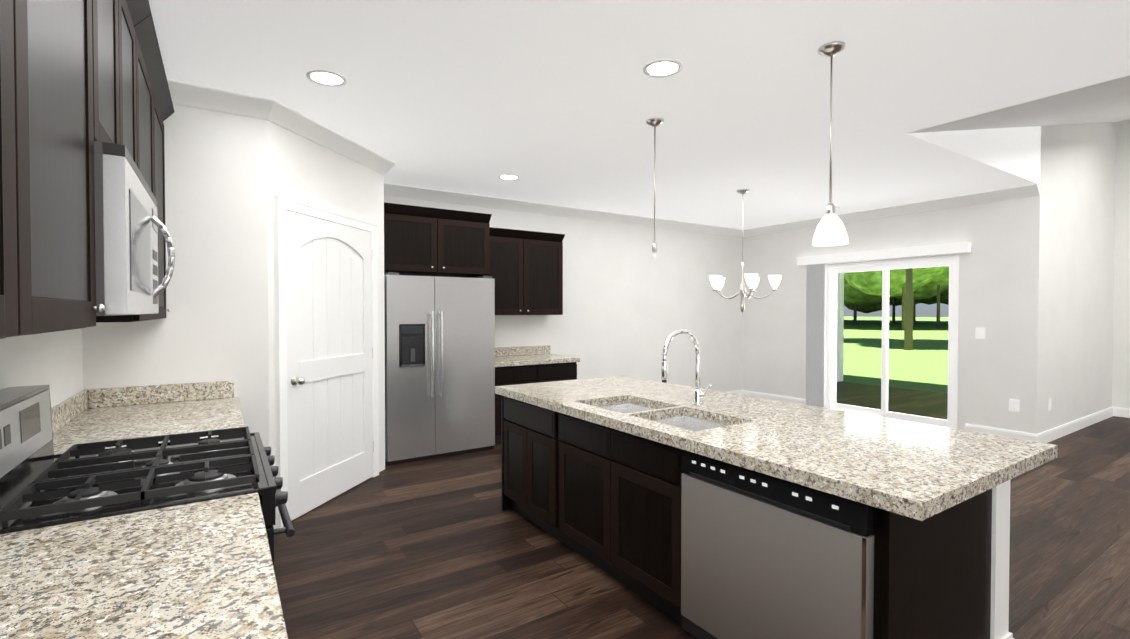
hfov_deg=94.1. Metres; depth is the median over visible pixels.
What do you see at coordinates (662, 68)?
recessed light
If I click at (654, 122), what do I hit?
pendant light
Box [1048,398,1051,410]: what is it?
electrical outlet
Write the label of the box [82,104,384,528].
wall
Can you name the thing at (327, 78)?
recessed light
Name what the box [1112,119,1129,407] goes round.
wall
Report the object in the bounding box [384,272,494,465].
fridge
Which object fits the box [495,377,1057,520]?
island countertop
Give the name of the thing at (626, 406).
sink
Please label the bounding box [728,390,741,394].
baseboard
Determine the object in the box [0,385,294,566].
range
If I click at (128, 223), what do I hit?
microwave
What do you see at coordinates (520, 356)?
countertop
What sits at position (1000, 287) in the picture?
wall
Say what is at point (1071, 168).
wall
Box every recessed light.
[306,70,346,86]
[498,174,519,179]
[643,59,681,77]
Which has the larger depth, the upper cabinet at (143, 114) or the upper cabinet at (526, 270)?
the upper cabinet at (526, 270)
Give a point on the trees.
(910, 289)
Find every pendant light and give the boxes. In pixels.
[646,118,663,256]
[812,41,848,245]
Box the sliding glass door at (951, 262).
[826,255,959,428]
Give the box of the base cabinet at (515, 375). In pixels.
[495,362,576,443]
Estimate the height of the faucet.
0.431 m
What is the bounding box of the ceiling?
[149,0,1129,229]
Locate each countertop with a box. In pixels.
[0,380,287,638]
[495,345,579,366]
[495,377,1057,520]
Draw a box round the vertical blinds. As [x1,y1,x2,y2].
[797,242,970,407]
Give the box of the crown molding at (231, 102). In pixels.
[167,79,1039,236]
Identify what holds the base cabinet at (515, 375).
on the floor
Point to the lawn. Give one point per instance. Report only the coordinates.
(922, 364)
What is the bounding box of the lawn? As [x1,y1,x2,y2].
[843,316,948,392]
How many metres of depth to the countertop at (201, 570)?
1.12 m
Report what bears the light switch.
attached to the wall at (1000, 287)
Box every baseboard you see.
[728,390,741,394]
[742,390,805,404]
[965,424,1036,441]
[1037,407,1113,442]
[1114,407,1129,417]
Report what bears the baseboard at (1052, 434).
attached to the wall at (1071, 168)
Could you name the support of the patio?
on the lawn
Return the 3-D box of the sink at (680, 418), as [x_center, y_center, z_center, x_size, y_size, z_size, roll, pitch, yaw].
[0.622,0.635,2.637,0.418,0.212,0.468,-1,1,-33]
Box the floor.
[274,381,1129,638]
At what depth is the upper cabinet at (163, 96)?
2.85 m
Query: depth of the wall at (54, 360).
2.30 m
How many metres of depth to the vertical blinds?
7.45 m
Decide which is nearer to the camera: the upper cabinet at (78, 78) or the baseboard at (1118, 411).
the upper cabinet at (78, 78)
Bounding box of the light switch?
[976,328,984,338]
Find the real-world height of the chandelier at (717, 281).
1.334 m
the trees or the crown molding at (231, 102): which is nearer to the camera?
the crown molding at (231, 102)
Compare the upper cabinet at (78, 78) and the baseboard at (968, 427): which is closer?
the upper cabinet at (78, 78)
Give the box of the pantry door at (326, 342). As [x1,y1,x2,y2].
[273,195,378,528]
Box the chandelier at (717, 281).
[709,189,781,311]
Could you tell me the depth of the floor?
2.99 m
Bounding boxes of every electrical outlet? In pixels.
[1009,399,1018,411]
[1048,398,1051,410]
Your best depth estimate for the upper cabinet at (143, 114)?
2.19 m
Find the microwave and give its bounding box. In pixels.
[94,141,174,315]
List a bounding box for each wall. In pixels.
[0,328,82,407]
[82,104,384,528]
[384,195,741,391]
[742,185,1043,433]
[893,122,1116,431]
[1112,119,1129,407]
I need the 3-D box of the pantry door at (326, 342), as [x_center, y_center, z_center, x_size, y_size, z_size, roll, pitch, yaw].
[-1.716,0.273,3.972,0.099,2.166,1.166,0,1,12]
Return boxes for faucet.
[661,329,710,404]
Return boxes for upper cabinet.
[0,0,127,338]
[124,0,159,203]
[128,34,174,321]
[384,202,491,277]
[470,227,564,314]
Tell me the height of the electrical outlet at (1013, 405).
0.125 m
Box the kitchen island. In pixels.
[495,393,1013,638]
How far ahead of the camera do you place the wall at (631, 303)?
7.40 m
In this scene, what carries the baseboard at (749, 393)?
attached to the wall at (1000, 287)
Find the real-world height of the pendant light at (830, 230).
0.984 m
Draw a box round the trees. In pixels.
[844,266,948,349]
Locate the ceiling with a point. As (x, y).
(557, 102)
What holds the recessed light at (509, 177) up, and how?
in the ceiling
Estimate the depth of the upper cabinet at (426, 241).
5.19 m
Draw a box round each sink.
[607,401,654,412]
[655,413,726,428]
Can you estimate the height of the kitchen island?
0.835 m
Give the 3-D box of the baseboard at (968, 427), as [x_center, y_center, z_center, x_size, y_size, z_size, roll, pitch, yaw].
[4.783,1.265,5.795,0.016,0.125,0.630,-1,1,-33]

